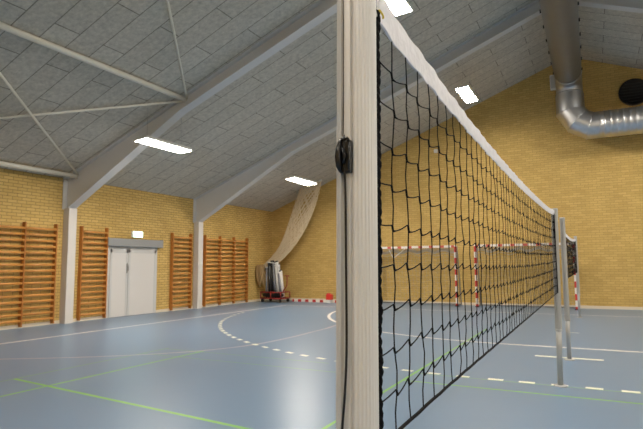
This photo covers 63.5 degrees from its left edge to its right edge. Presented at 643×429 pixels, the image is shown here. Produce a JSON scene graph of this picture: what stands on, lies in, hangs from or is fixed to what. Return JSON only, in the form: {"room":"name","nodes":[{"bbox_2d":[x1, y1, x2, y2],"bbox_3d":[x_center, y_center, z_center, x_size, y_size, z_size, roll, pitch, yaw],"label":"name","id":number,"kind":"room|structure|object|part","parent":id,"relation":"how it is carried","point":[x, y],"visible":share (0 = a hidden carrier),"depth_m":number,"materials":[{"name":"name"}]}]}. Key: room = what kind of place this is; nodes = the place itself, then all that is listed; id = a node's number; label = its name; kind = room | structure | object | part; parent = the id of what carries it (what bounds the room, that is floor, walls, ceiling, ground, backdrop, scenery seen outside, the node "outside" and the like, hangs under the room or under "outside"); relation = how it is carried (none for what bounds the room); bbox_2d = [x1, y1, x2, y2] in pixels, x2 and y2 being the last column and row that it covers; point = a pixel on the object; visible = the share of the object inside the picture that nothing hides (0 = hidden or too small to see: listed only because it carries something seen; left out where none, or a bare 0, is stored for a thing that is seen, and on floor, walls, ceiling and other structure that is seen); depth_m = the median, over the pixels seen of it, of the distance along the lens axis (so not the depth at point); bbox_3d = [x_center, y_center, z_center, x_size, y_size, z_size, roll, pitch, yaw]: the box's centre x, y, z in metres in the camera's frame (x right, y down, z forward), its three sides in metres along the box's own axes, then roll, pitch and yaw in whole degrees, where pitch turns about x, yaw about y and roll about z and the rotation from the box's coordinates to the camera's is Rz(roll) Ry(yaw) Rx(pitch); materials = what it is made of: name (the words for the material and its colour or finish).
{"room":"school gymnasium","nodes":[
{"label":"school gymnasium","id":0,"kind":"room"},
{"bbox_2d":[0,168,271,325],"bbox_3d":[-8.207,0.676,11.533,0.250,3.947,26.210,-3,-6,27],"label":"wall","id":1,"kind":"structure","parent":0,"point":[34,199],"depth_m":15.50,"materials":[{"name":"yellow brick"}]},
{"bbox_2d":[0,222,57,326],"bbox_3d":[-7.320,1.454,12.723,0.152,2.560,1.736,-3,-6,27],"label":"wall bars","id":2,"kind":"object","parent":1,"relation":"attached to","point":[23,252],"visible":1,"depth_m":12.80,"materials":[{"name":"brown wood"}]},
{"bbox_2d":[76,226,108,320],"bbox_3d":[-6.379,1.624,14.524,0.152,2.560,0.876,-3,-6,27],"label":"wall bars","id":3,"kind":"object","parent":1,"relation":"attached to","point":[79,309],"visible":1,"depth_m":14.45,"materials":[{"name":"brown wood"}]},
{"bbox_2d":[106,246,156,317],"bbox_3d":[-5.712,2.019,15.803,0.122,2.075,1.940,-3,-6,27],"label":"door","id":4,"kind":"structure","parent":1,"relation":"in","point":[132,271],"depth_m":15.73,"materials":[{"name":"grey"}]},
{"bbox_3d":[-5.988,1.082,15.402,0.016,0.105,0.660,-3,-6,27],"label":"rail","id":5,"kind":"part","parent":4,"relation":"part of","materials":[{"name":"grey metal"}]},
{"bbox_3d":[-5.571,1.158,16.199,0.016,0.105,1.115,-3,-6,27],"label":"rail","id":6,"kind":"part","parent":4,"relation":"part of","materials":[{"name":"grey metal"}]},
{"bbox_2d":[0,299,268,329],"bbox_3d":[-8.073,2.591,11.281,0.022,0.085,25.710,-3,-6,27],"label":"baseboard","id":7,"kind":"structure","parent":1,"relation":"attached to","point":[255,300],"depth_m":14.43,"materials":[{"name":"beige"}]},
{"bbox_2d":[108,237,162,247],"bbox_3d":[-5.692,0.875,15.918,0.161,0.255,2.154,-3,-6,27],"label":"track cover","id":8,"kind":"object","parent":1,"relation":"attached to","point":[111,241],"visible":1,"depth_m":15.78,"materials":[{"name":"grey metal"}]},
{"bbox_2d":[131,231,142,237],"bbox_3d":[-5.692,0.617,16.050,0.074,0.195,0.400,-3,-6,27],"label":"exit sign","id":9,"kind":"object","parent":1,"relation":"attached to","point":[136,234],"visible":1,"depth_m":16.00,"materials":[{"name":"white plastic"}]},
{"bbox_2d":[169,233,192,309],"bbox_3d":[-4.754,1.919,17.633,0.152,2.560,0.936,-3,-6,27],"label":"wall bars","id":10,"kind":"object","parent":1,"relation":"attached to","point":[190,237],"visible":1,"depth_m":17.54,"materials":[{"name":"brown wood"}]},
{"bbox_2d":[202,235,247,306],"bbox_3d":[-3.605,2.127,19.832,0.152,2.560,2.616,-3,-6,27],"label":"wall bars","id":11,"kind":"object","parent":1,"relation":"attached to","point":[205,238],"visible":1,"depth_m":19.57,"materials":[{"name":"brown wood"}]},
{"bbox_2d":[0,0,642,211],"bbox_3d":[2.577,-4.268,6.366,24.630,5.129,26.210,-3,-6,27],"label":"ceiling","id":12,"kind":"structure","parent":0,"point":[292,92],"depth_m":12.81,"materials":[{"name":"grey wood"}]},
{"bbox_2d":[134,117,191,152],"bbox_3d":[-3.723,-2.094,12.356,0.383,0.994,1.490,-3,-6,27],"label":"light","id":13,"kind":"object","parent":12,"relation":"hanging from","point":[149,140],"visible":0.97,"depth_m":12.15,"materials":[{"name":"grey plastic"}]},
{"bbox_2d":[136,138,189,152],"bbox_3d":[-3.717,-1.617,12.308,0.340,0.036,1.450,-3,-6,27],"label":"diffuser","id":14,"kind":"object","parent":13,"relation":"attached to","point":[155,142],"depth_m":12.20,"materials":[{"name":"beige plastic"}]},
{"bbox_2d":[256,179,321,286],"bbox_3d":[-1.306,0.794,21.440,2.905,4.370,0.746,-3,-6,21],"label":"net","id":15,"kind":"object","parent":12,"relation":"hanging from","point":[260,272],"visible":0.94,"depth_m":21.39,"materials":[{"name":"beige fabric"}]},
{"bbox_2d":[285,155,316,184],"bbox_3d":[-0.677,-1.639,17.674,0.383,1.088,1.490,-3,-6,27],"label":"light","id":16,"kind":"object","parent":12,"relation":"hanging from","point":[294,178],"visible":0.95,"depth_m":17.42,"materials":[{"name":"grey plastic"}]},
{"bbox_2d":[286,178,315,184],"bbox_3d":[-0.671,-1.116,17.621,0.340,0.036,1.450,-3,-6,27],"label":"diffuser","id":17,"kind":"object","parent":16,"relation":"attached to","point":[305,181],"depth_m":17.56,"materials":[{"name":"beige plastic"}]},
{"bbox_2d":[386,0,412,15],"bbox_3d":[1.346,-4.629,10.061,0.383,0.922,1.490,-3,-6,27],"label":"light","id":18,"kind":"object","parent":12,"relation":"hanging from","point":[398,7],"visible":1,"depth_m":10.39,"materials":[{"name":"grey plastic"}]},
{"bbox_2d":[455,71,477,102],"bbox_3d":[4.428,-4.087,15.872,0.383,0.937,1.490,-3,-6,27],"label":"light","id":19,"kind":"object","parent":12,"relation":"hanging from","point":[464,91],"visible":1,"depth_m":15.65,"materials":[{"name":"grey plastic"}]},
{"bbox_2d":[456,86,476,102],"bbox_3d":[4.433,-3.639,15.827,0.340,0.036,1.450,-3,-6,27],"label":"diffuser","id":20,"kind":"object","parent":19,"relation":"attached to","point":[465,92],"depth_m":15.71,"materials":[{"name":"white plastic"}]},
{"bbox_2d":[539,0,642,139],"bbox_3d":[6.629,-5.155,4.350,9.978,3.090,25.744,-3,-6,27],"label":"ventilation duct","id":21,"kind":"object","parent":12,"relation":"hanging from","point":[560,18],"visible":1,"depth_m":15.84,"materials":[{"name":"silver metal"}]},
{"bbox_2d":[0,300,642,428],"bbox_3d":[2.622,2.114,5.739,24.730,0.201,26.310,-3,-6,27],"label":"floor","id":22,"kind":"structure","parent":0,"point":[267,364],"depth_m":7.30,"materials":[{"name":"blue paint"}]},
{"bbox_2d":[59,0,336,323],"bbox_3d":[3.844,-2.024,8.566,24.126,8.574,0.290,-3,-6,27],"label":"roof frame","id":23,"kind":"object","parent":22,"relation":"on","point":[93,174],"visible":1,"depth_m":12.79,"materials":[{"name":"white paint"}]},
{"bbox_2d":[0,161,77,177],"bbox_3d":[-7.705,-1.231,11.615,0.116,0.116,5.086,-3,-6,27],"label":"tube","id":24,"kind":"object","parent":23,"relation":"attached to","point":[2,163],"visible":1,"depth_m":12.83,"materials":[{"name":"beige metal"}]},
{"bbox_2d":[0,72,78,174],"bbox_3d":[-6.029,-2.067,10.819,0.052,1.455,6.295,0,-6,-8],"label":"rod","id":25,"kind":"object","parent":23,"relation":"attached to","point":[1,75],"visible":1,"depth_m":10.94,"materials":[{"name":"beige metal"}]},
{"bbox_2d":[0,100,182,118],"bbox_3d":[-6.065,-2.070,10.838,6.307,1.525,0.052,2,-6,-26],"label":"rod","id":26,"kind":"object","parent":23,"relation":"attached to","point":[179,101],"visible":0.94,"depth_m":11.34,"materials":[{"name":"beige metal"}]},
{"bbox_2d":[0,22,186,101],"bbox_3d":[-4.398,-2.930,10.048,0.116,0.116,5.086,-3,-6,27],"label":"tube","id":27,"kind":"object","parent":23,"relation":"attached to","point":[3,26],"visible":1,"depth_m":9.81,"materials":[{"name":"beige metal"}]},
{"bbox_2d":[166,0,187,98],"bbox_3d":[-2.735,-3.771,9.259,0.052,1.507,6.278,0,-6,-8],"label":"rod","id":28,"kind":"object","parent":23,"relation":"attached to","point":[167,1],"visible":1,"depth_m":10.36,"materials":[{"name":"beige metal"}]},
{"bbox_2d":[260,275,289,302],"bbox_3d":[-1.777,3.021,21.193,1.264,1.082,0.748,-3,-6,27],"label":"trolley","id":29,"kind":"object","parent":22,"relation":"on","point":[261,298],"visible":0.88,"depth_m":20.92,"materials":[{"name":"red metal"}]},
{"bbox_2d":[265,267,267,297],"bbox_3d":[-2.264,2.787,21.401,0.092,1.264,0.080,-3,-6,27],"label":"pole","id":30,"kind":"object","parent":29,"relation":"on","point":[266,267],"visible":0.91,"depth_m":21.40,"materials":[{"name":"grey metal"}]},
{"bbox_2d":[267,262,269,297],"bbox_3d":[-2.162,2.681,21.358,0.135,1.468,0.080,-3,-6,27],"label":"pole","id":31,"kind":"object","parent":29,"relation":"on","point":[267,262],"visible":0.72,"depth_m":21.34,"materials":[{"name":"black"}]},
{"bbox_2d":[270,262,272,296],"bbox_3d":[-2.033,2.682,21.291,0.136,1.451,0.080,-3,-6,27],"label":"pole","id":32,"kind":"object","parent":29,"relation":"on","point":[270,262],"visible":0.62,"depth_m":21.27,"materials":[{"name":"black"}]},
{"bbox_2d":[263,293,283,297],"bbox_3d":[-1.961,3.270,21.022,0.959,0.235,0.202,-3,-6,27],"label":"bundle","id":33,"kind":"object","parent":29,"relation":"on","point":[275,295],"visible":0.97,"depth_m":20.93,"materials":[{"name":"black"}]},
{"bbox_2d":[272,263,275,291],"bbox_3d":[-1.929,2.685,21.236,0.193,1.436,0.080,-3,-6,27],"label":"pole","id":34,"kind":"object","parent":29,"relation":"on","point":[272,263],"visible":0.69,"depth_m":21.22,"materials":[{"name":"grey metal"}]},
{"bbox_3d":[-1.889,3.290,21.226,1.008,0.294,0.748,-3,-6,27],"label":"frame","id":35,"kind":"part","parent":29,"relation":"part of","materials":[{"name":"red paint"}]},
{"bbox_2d":[275,266,278,297],"bbox_3d":[-1.811,2.748,21.169,0.218,1.298,0.080,-3,-6,27],"label":"pole","id":36,"kind":"object","parent":29,"relation":"on","point":[275,266],"visible":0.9,"depth_m":21.15,"materials":[{"name":"white metal"}]},
{"bbox_2d":[276,261,279,297],"bbox_3d":[-1.748,2.645,21.241,0.235,1.516,0.080,-3,-6,27],"label":"pole","id":37,"kind":"object","parent":29,"relation":"on","point":[276,261],"visible":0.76,"depth_m":21.26,"materials":[{"name":"white metal"}]},
{"bbox_2d":[278,273,281,297],"bbox_3d":[-1.686,2.876,21.091,0.228,1.031,0.080,-3,-6,27],"label":"pole","id":38,"kind":"object","parent":29,"relation":"on","point":[278,273],"visible":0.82,"depth_m":21.08,"materials":[{"name":"grey metal"}]},
{"bbox_2d":[279,271,283,297],"bbox_3d":[-1.626,2.842,21.159,0.254,1.111,0.080,-3,-6,27],"label":"pole","id":39,"kind":"object","parent":29,"relation":"on","point":[279,271],"visible":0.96,"depth_m":21.14,"materials":[{"name":"white metal"}]},
{"bbox_2d":[292,299,335,302],"bbox_3d":[0.361,3.436,20.557,3.470,0.100,0.100,-3,-6,27],"label":"bar","id":40,"kind":"object","parent":22,"relation":"on","point":[293,300],"visible":0.44,"depth_m":20.98,"materials":[{"name":"white metal"}]},
{"bbox_2d":[326,293,332,302],"bbox_3d":[0.313,3.280,20.393,0.230,0.380,0.200,-3,-6,27],"label":"box","id":41,"kind":"object","parent":22,"relation":"on","point":[329,297],"visible":1,"depth_m":20.31,"materials":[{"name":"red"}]},
{"bbox_2d":[336,0,378,428],"bbox_3d":[0.056,0.372,0.924,0.156,2.362,0.185,-3,-6,27],"label":"net post","id":42,"kind":"object","parent":22,"relation":"on","point":[360,79],"visible":0.98,"depth_m":0.95,"materials":[{"name":"metal"}]},
{"bbox_2d":[335,137,352,173],"bbox_3d":[0.041,-0.110,0.961,0.028,0.068,0.029,-3,-6,27],"label":"cleat","id":43,"kind":"object","parent":42,"relation":"attached to","point":[347,159],"visible":1,"depth_m":0.95,"materials":[{"name":"black plastic"}]},
{"bbox_3d":[0.032,-0.110,0.961,0.012,0.066,0.020,-3,-6,27],"label":"lever","id":44,"kind":"part","parent":43,"relation":"part of","materials":[{"name":"black plastic"}]},
{"bbox_2d":[341,0,347,428],"bbox_3d":[0.043,0.111,0.943,0.017,1.785,0.064,-3,-6,27],"label":"cord","id":45,"kind":"object","parent":42,"relation":"attached to","point":[344,173],"visible":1,"depth_m":0.94,"materials":[{"name":"black plastic"}]},
{"bbox_2d":[376,0,557,428],"bbox_3d":[1.474,0.205,3.688,0.020,1.022,6.060,-3,-6,27],"label":"net","id":46,"kind":"object","parent":42,"relation":"attached to","point":[393,29],"visible":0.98,"depth_m":1.57,"materials":[{"name":"black fabric"}]},
{"bbox_2d":[376,0,383,34],"bbox_3d":[0.116,-0.445,1.126,0.021,0.081,0.087,-4,-7,32],"label":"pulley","id":47,"kind":"object","parent":46,"relation":"attached to","point":[380,11],"visible":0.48,"depth_m":1.13,"materials":[{"name":"gold"}]},
{"bbox_3d":[1.483,0.701,3.646,0.010,0.028,5.933,-3,-6,27],"label":"cord","id":48,"kind":"part","parent":46,"relation":"part of","materials":[{"name":"black fabric"}]},
{"bbox_2d":[193,0,642,308],"bbox_3d":[6.211,-1.596,13.097,24.126,8.574,0.290,-3,-6,27],"label":"roof frame","id":49,"kind":"object","parent":22,"relation":"on","point":[208,203],"visible":0.92,"depth_m":16.51,"materials":[{"name":"white paint"}]},
{"bbox_2d":[382,245,461,306],"bbox_3d":[3.487,2.267,19.365,3.310,2.150,0.753,-3,-6,27],"label":"goal","id":50,"kind":"object","parent":22,"relation":"on","point":[444,247],"visible":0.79,"depth_m":19.17,"materials":[{"name":"red and white painted metal"},{"name":"net cord"}]},
{"bbox_3d":[4.763,2.160,18.367,0.080,2.150,0.080,-3,-6,27],"label":"post","id":51,"kind":"part","parent":50,"relation":"part of","materials":[{"name":"white metal"}]},
{"bbox_2d":[474,242,577,309],"bbox_3d":[6.893,2.071,17.612,3.220,2.150,0.738,-3,-6,27],"label":"goal","id":52,"kind":"object","parent":22,"relation":"on","point":[524,244],"visible":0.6,"depth_m":17.75,"materials":[{"name":"red and white painted metal"},{"name":"net cord"}]},
{"bbox_3d":[5.375,2.125,18.050,0.080,2.150,0.080,-3,-6,27],"label":"post","id":53,"kind":"part","parent":52,"relation":"part of","materials":[{"name":"white metal"}]},
{"bbox_3d":[8.125,1.966,16.628,0.080,2.150,0.080,-3,-6,27],"label":"post","id":54,"kind":"part","parent":52,"relation":"part of","materials":[{"name":"white metal"}]},
{"bbox_2d":[551,208,567,386],"bbox_3d":[2.869,0.994,6.355,0.156,2.147,0.156,-3,-6,27],"label":"net post","id":55,"kind":"object","parent":22,"relation":"on","point":[557,298],"visible":0.93,"depth_m":6.30,"materials":[{"name":"silver metal"}]},
{"bbox_3d":[2.876,2.055,6.251,0.156,0.014,0.156,-3,-6,27],"label":"floor plate","id":56,"kind":"part","parent":55,"relation":"part of","materials":[{"name":"silver metal"}]},
{"bbox_2d":[559,217,574,360],"bbox_3d":[3.780,1.133,8.040,0.156,2.187,0.156,-3,-6,27],"label":"net post","id":57,"kind":"object","parent":22,"relation":"on","point":[561,219],"visible":1,"depth_m":8.01,"materials":[{"name":"silver metal"}]},
{"bbox_2d":[574,236,582,317],"bbox_3d":[7.005,1.700,14.215,0.156,2.222,0.156,-3,-6,27],"label":"net post","id":58,"kind":"object","parent":22,"relation":"on","point":[575,237],"visible":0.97,"depth_m":14.17,"materials":[{"name":"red metal"}]},
{"bbox_2d":[566,234,576,277],"bbox_3d":[5.389,0.844,11.184,0.021,0.924,6.918,-3,-6,27],"label":"net","id":59,"kind":"object","parent":58,"relation":"attached to","point":[568,239],"visible":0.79,"depth_m":11.06,"materials":[{"name":"black fabric"}]},
{"bbox_2d":[272,59,642,306],"bbox_3d":[8.581,-1.193,17.634,24.130,8.628,0.250,-3,-6,27],"label":"wall","id":60,"kind":"structure","parent":0,"point":[596,185],"depth_m":18.42,"materials":[{"name":"yellow brick"}]},
{"bbox_2d":[272,298,642,309],"bbox_3d":[8.558,3.041,17.092,24.108,0.095,0.022,-3,-6,27],"label":"baseboard","id":61,"kind":"structure","parent":60,"relation":"attached to","point":[466,303],"depth_m":17.81,"materials":[{"name":"beige"}]},
{"bbox_2d":[550,75,555,90],"bbox_3d":[8.036,-4.574,18.015,0.200,0.520,0.146,-3,-6,27],"label":"wall speaker","id":62,"kind":"object","parent":60,"relation":"attached to","point":[552,80],"visible":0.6,"depth_m":17.96,"materials":[{"name":"white plastic"}]},
{"bbox_2d":[618,78,642,105],"bbox_3d":[10.149,-3.978,16.869,0.880,0.880,0.120,-3,-6,27],"label":"air vent","id":63,"kind":"object","parent":60,"relation":"in","point":[630,93],"visible":1,"depth_m":16.88,"materials":[{"name":"black metal"}]},
{"bbox_2d":[620,81,642,101],"bbox_3d":[10.140,-3.980,16.852,0.770,0.624,0.040,-3,-6,27],"label":"grille","id":64,"kind":"object","parent":63,"relation":"attached to","point":[630,91],"depth_m":16.89,"materials":[{"name":"black metal"}]}
]}

